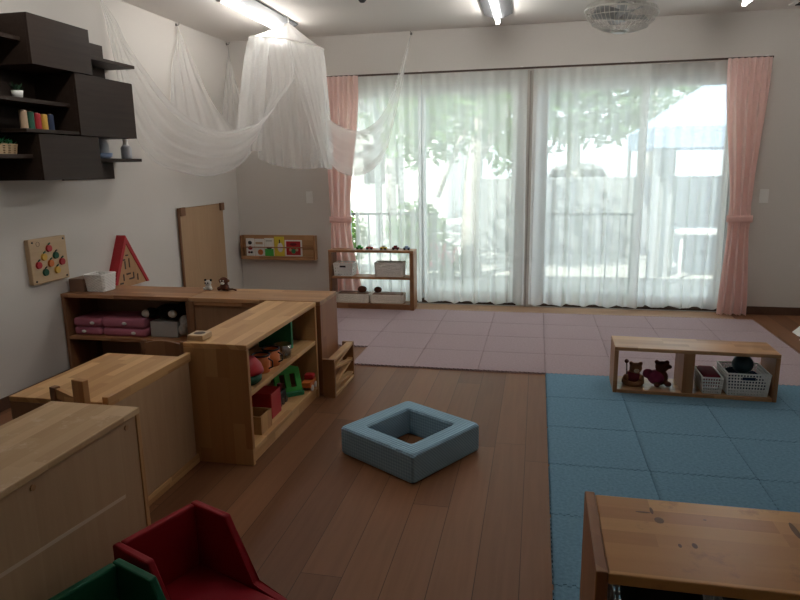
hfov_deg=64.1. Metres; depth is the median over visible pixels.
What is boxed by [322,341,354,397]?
shelf
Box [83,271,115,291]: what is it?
woven basket
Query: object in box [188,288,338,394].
base cabinet
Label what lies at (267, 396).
box
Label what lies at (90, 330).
cushion
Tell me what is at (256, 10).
lamp
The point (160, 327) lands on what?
box
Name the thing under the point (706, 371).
cloth
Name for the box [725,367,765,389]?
cloth
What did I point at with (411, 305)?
shelf
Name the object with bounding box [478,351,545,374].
foam mat
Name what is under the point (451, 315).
foam mat
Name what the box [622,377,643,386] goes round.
tub
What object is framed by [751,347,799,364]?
foam mat
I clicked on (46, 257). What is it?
board
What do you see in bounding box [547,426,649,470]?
foam mat
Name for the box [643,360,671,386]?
plush toy
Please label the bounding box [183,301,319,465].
shelf
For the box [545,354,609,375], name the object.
foam mat
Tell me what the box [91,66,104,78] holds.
panel
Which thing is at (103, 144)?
ceramic jar
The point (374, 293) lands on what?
folded cloth
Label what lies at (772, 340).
foam mat
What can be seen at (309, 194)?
light switch
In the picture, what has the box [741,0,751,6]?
lamp
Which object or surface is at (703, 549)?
shelf
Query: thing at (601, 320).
foam mat
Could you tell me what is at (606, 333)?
foam mat
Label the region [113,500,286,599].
chair
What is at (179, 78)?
wall
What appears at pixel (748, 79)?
curtain
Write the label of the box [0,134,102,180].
upper cabinet
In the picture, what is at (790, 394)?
foam mat
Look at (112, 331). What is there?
cushion
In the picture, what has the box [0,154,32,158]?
wall shelf
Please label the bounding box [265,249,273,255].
picture
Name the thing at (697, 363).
foam mat
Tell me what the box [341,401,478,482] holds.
cushion square
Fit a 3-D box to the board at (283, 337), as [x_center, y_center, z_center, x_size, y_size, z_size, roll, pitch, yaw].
[-0.723,0.182,3.704,0.205,0.193,0.025,2,12,12]
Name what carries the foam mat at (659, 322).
on the floor
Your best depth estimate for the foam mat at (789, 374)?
4.18 m
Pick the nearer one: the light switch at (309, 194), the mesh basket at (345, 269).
the mesh basket at (345, 269)
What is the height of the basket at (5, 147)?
0.106 m
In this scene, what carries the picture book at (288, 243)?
in the rack
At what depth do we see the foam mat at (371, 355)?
4.70 m
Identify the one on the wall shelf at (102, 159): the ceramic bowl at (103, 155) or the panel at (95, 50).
the ceramic bowl at (103, 155)
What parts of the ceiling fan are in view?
blade, blade, blade, blade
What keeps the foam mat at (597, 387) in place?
on the floor
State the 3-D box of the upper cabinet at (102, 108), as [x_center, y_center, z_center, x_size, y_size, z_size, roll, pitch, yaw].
[-2.060,-1.258,4.210,0.310,0.368,0.572,2,12,12]
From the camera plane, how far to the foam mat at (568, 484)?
2.78 m
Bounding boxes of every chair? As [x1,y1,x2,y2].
[48,558,165,599]
[49,378,90,403]
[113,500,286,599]
[141,339,184,355]
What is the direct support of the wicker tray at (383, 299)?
on the shelf at (411, 305)
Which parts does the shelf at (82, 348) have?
panel, shelf, panel, panel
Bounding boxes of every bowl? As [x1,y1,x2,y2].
[100,153,112,157]
[250,374,261,385]
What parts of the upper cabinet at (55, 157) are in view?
panel, door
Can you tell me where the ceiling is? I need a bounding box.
[121,0,799,41]
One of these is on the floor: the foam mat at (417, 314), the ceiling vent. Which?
the foam mat at (417, 314)
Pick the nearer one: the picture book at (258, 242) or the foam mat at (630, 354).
the foam mat at (630, 354)
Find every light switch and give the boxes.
[306,191,312,202]
[759,189,768,202]
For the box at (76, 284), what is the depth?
4.26 m
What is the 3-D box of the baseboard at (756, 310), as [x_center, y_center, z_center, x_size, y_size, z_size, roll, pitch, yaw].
[3.620,0.106,5.792,1.270,0.075,0.012,2,12,12]
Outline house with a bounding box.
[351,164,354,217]
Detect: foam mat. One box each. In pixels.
[337,308,355,317]
[337,317,343,323]
[337,318,392,331]
[338,330,379,346]
[346,309,400,318]
[354,346,424,367]
[368,332,433,348]
[382,319,441,333]
[393,309,447,320]
[414,349,483,370]
[425,334,487,350]
[434,321,490,335]
[442,310,494,322]
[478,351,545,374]
[484,336,544,353]
[488,323,544,337]
[492,311,543,323]
[543,313,597,325]
[544,325,601,339]
[544,338,608,356]
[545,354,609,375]
[545,373,624,400]
[546,396,635,431]
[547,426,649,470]
[548,463,661,516]
[550,514,619,590]
[552,585,620,599]
[593,315,651,327]
[598,326,659,340]
[603,340,674,359]
[609,357,674,378]
[622,393,706,405]
[625,401,728,437]
[636,432,758,479]
[645,316,709,329]
[651,471,780,510]
[654,328,719,339]
[671,353,734,361]
[695,360,752,370]
[699,318,768,331]
[702,395,792,410]
[708,406,799,442]
[711,330,790,347]
[730,438,799,482]
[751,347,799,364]
[753,363,799,385]
[759,480,799,512]
[777,384,799,410]
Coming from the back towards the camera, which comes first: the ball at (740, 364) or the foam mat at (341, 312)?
the foam mat at (341, 312)
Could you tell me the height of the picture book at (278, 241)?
0.202 m
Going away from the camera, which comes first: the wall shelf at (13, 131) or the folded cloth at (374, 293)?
the wall shelf at (13, 131)
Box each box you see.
[69,275,86,291]
[150,317,182,337]
[252,386,281,418]
[252,407,271,434]
[374,260,405,276]
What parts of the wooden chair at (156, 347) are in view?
post, post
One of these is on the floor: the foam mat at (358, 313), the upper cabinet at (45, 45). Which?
the foam mat at (358, 313)
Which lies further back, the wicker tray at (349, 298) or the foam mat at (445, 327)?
the wicker tray at (349, 298)
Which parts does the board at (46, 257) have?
apple knob, apple knob, apple knob, apple knob, apple knob, apple knob, apple knob, apple knob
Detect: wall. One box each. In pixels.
[0,0,243,398]
[227,8,799,311]
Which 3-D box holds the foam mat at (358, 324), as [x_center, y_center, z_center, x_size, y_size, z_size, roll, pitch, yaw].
[-0.330,0.221,5.689,0.456,0.012,0.456,2,12,12]
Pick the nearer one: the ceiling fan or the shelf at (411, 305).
the ceiling fan
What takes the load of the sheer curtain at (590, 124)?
hanging from the rail
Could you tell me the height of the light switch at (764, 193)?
0.120 m
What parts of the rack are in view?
panel, panel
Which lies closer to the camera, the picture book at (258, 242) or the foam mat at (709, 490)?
the foam mat at (709, 490)
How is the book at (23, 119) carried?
on the wall shelf at (13, 131)
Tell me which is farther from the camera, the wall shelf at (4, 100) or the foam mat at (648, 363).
the foam mat at (648, 363)
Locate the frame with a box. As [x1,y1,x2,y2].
[273,365,303,397]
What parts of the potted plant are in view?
pot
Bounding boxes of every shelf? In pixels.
[0,32,19,41]
[0,95,69,108]
[0,128,79,134]
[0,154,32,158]
[60,285,206,368]
[91,56,133,69]
[101,158,141,161]
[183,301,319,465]
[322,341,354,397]
[328,248,416,310]
[580,491,799,599]
[609,336,781,402]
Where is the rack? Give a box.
[240,235,317,259]
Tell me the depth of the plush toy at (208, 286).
4.24 m
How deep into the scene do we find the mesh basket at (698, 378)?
3.79 m
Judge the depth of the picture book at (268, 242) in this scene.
6.68 m
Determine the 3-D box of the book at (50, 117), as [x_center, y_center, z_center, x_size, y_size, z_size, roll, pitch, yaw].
[-2.095,-1.063,3.830,0.042,0.099,0.042,2,12,12]
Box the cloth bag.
[793,327,799,339]
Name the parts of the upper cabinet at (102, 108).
panel, door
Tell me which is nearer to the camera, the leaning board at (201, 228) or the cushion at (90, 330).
the cushion at (90, 330)
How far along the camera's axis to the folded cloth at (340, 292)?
6.33 m
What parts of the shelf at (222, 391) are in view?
panel, panel, shelf, shelf, panel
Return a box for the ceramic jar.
[99,139,109,152]
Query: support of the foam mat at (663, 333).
on the floor
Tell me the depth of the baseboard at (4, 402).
3.82 m
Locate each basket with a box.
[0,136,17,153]
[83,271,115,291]
[333,261,356,275]
[607,584,722,599]
[694,366,723,393]
[716,361,771,396]
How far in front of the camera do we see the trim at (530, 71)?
6.04 m
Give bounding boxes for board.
[24,235,69,285]
[109,235,148,285]
[177,203,227,287]
[259,321,292,348]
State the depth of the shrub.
9.06 m
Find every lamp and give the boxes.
[216,0,297,28]
[479,0,511,24]
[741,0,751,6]
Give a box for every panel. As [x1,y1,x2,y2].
[0,68,35,98]
[62,162,114,180]
[89,43,102,57]
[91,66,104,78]
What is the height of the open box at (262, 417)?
0.095 m
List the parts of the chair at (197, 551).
arm, seat, arm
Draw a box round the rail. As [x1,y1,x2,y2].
[322,55,773,76]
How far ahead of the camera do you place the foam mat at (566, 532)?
2.33 m
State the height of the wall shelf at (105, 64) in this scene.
0.022 m
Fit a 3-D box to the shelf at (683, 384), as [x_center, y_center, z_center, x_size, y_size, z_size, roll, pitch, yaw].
[1.768,0.411,3.902,0.904,0.288,0.270,2,12,13]
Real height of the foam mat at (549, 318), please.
0.012 m
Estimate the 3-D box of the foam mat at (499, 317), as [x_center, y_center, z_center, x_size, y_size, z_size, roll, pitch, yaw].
[1.084,0.167,5.842,0.456,0.012,0.456,2,12,12]
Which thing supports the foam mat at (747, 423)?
on the floor
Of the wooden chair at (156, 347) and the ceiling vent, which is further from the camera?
the ceiling vent
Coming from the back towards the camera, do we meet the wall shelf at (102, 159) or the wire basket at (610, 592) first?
the wall shelf at (102, 159)
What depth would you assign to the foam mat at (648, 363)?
4.43 m
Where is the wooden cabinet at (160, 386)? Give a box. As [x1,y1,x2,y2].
[9,352,199,505]
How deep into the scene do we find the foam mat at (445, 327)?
5.49 m
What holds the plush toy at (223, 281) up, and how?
on the base cabinet at (208, 309)
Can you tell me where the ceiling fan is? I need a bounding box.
[584,0,659,33]
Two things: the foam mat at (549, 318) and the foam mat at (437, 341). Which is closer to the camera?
the foam mat at (437, 341)
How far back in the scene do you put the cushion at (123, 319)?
4.22 m
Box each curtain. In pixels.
[322,75,360,290]
[354,74,421,301]
[422,70,527,304]
[528,64,651,308]
[637,61,728,309]
[716,56,772,315]
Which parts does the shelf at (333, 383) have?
panel, rail, sloping rail, sloping rail, sloping rail, sloping rail, board, panel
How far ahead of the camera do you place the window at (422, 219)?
6.41 m
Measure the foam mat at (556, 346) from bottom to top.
0.012 m
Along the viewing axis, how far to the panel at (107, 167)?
4.63 m
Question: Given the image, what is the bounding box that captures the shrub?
[351,210,356,259]
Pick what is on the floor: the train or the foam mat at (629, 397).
the foam mat at (629, 397)
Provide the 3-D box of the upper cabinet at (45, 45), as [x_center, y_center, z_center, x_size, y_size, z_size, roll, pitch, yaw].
[-2.141,-1.500,3.791,0.310,0.269,0.505,2,12,12]
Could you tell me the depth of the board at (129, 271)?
4.79 m
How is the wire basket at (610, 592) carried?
on the shelf at (703, 549)
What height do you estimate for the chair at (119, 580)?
0.300 m
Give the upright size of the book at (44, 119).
0.095 m
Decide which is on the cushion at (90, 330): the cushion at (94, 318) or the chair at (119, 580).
the cushion at (94, 318)
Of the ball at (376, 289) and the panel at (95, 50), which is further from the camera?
the ball at (376, 289)
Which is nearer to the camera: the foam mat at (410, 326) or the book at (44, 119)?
the book at (44, 119)
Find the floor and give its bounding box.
[0,314,799,599]
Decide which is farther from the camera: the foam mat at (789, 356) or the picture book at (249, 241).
the picture book at (249, 241)
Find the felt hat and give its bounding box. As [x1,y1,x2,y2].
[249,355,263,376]
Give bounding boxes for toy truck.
[302,372,316,390]
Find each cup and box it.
[251,351,272,373]
[261,345,282,366]
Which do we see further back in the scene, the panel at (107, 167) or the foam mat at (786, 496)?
the panel at (107, 167)
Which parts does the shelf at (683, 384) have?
panel, panel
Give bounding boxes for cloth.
[338,291,368,293]
[372,292,403,294]
[697,365,720,386]
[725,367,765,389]
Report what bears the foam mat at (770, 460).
on the floor
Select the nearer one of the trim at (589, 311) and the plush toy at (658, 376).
the plush toy at (658, 376)
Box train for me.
[277,383,287,406]
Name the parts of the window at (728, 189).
sill, sash, frame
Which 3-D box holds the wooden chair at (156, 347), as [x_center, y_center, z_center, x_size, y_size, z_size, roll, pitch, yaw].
[-1.314,0.480,3.400,0.265,0.477,0.286,2,12,12]
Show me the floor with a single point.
(313, 520)
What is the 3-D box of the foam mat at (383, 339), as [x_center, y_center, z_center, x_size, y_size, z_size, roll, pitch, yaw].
[0.017,0.326,5.166,0.456,0.012,0.456,2,12,12]
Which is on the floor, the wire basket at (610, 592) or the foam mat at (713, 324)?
the foam mat at (713, 324)
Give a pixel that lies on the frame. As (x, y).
(291, 391)
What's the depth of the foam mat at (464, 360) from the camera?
4.61 m
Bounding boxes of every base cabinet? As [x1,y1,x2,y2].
[0,401,150,599]
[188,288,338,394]
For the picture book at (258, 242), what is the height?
0.178 m
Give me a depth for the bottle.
4.57 m
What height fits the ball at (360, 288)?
0.067 m
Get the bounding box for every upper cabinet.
[0,12,92,75]
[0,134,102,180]
[33,73,136,139]
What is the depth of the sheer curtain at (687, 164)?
5.76 m
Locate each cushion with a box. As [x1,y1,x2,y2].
[74,311,117,326]
[75,326,104,334]
[102,311,159,327]
[104,326,150,336]
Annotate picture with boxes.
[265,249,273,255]
[278,243,282,251]
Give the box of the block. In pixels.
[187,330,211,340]
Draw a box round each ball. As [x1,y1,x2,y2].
[358,286,366,291]
[374,287,381,292]
[732,356,753,373]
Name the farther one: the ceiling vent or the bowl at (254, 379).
the ceiling vent
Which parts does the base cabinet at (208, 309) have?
panel, rail, panel, panel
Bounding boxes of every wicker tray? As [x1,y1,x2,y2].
[336,291,371,302]
[369,291,405,303]
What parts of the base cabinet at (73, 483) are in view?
panel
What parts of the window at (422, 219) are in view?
sash, sill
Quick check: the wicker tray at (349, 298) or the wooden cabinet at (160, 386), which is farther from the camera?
the wicker tray at (349, 298)
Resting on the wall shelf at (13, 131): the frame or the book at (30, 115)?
the book at (30, 115)
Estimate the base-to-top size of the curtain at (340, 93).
2.210 m
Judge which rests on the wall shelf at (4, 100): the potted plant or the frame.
the potted plant
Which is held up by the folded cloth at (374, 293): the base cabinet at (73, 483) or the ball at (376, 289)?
the ball at (376, 289)
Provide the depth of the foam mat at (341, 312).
6.19 m
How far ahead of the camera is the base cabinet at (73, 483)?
1.91 m
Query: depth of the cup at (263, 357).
3.25 m
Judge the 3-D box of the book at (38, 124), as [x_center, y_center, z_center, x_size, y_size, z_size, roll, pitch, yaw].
[-2.116,-1.041,3.731,0.042,0.097,0.042,2,12,12]
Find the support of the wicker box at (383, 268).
on the shelf at (411, 305)
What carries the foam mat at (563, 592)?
on the floor
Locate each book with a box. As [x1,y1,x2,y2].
[18,109,28,127]
[27,111,35,128]
[34,113,41,128]
[40,114,48,129]
[46,114,54,129]
[246,238,254,255]
[254,239,264,255]
[264,238,274,255]
[274,237,284,255]
[285,240,302,255]
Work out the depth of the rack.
6.65 m
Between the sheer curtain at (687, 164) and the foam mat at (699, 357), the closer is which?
the foam mat at (699, 357)
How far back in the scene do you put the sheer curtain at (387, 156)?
6.25 m
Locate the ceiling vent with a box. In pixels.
[788,0,799,5]
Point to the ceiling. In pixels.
(314, 18)
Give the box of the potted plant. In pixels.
[7,81,24,97]
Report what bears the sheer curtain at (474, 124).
hanging from the rail
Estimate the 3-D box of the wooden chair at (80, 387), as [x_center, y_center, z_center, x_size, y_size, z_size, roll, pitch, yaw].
[-1.284,0.620,2.325,0.225,0.645,0.253,5,13,26]
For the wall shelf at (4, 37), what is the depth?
3.48 m
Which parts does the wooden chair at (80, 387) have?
post, rail, post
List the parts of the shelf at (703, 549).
panel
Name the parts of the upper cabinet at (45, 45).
panel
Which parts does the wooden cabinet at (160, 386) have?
panel, rail, panel, rail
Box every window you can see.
[350,85,517,304]
[538,175,729,310]
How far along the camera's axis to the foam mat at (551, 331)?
5.30 m
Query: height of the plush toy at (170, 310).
0.116 m
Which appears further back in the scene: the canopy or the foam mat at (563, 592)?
the canopy
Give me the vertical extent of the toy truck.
0.085 m
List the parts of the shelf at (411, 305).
panel, shelf, shelf, panel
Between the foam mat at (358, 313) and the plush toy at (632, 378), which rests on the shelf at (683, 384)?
the plush toy at (632, 378)
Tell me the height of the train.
0.110 m
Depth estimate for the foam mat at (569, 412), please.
3.58 m
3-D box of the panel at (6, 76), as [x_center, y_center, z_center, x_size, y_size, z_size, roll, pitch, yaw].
[-2.374,-1.190,3.435,0.022,0.181,1.066,2,12,12]
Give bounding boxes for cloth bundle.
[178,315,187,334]
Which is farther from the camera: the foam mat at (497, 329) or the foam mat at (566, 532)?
the foam mat at (497, 329)
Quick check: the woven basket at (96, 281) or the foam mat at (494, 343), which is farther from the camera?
the foam mat at (494, 343)
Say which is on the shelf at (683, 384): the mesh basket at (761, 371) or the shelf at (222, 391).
the mesh basket at (761, 371)
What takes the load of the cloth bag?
on the floor
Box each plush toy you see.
[141,302,185,318]
[203,279,212,289]
[217,277,236,290]
[622,359,643,386]
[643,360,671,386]
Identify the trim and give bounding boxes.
[416,303,734,318]
[524,71,531,306]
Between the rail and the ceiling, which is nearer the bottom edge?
the rail
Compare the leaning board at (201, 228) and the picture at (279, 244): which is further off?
the picture at (279, 244)
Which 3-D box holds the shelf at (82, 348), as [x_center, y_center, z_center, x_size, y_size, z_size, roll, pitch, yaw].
[-1.749,0.230,4.336,0.925,0.595,0.330,2,12,12]
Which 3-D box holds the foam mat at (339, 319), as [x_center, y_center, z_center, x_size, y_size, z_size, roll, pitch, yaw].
[-0.770,0.208,5.782,0.456,0.012,0.456,2,12,12]
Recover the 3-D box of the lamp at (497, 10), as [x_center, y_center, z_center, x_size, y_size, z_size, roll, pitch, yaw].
[0.689,-2.218,4.734,0.230,0.097,1.260,2,12,12]
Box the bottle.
[120,139,131,158]
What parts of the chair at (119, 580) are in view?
arm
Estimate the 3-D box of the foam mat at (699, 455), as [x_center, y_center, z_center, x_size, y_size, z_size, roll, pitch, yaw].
[1.405,0.744,3.074,0.456,0.012,0.456,2,12,12]
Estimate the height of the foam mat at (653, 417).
0.012 m
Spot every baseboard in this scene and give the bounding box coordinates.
[0,369,69,411]
[746,306,799,315]

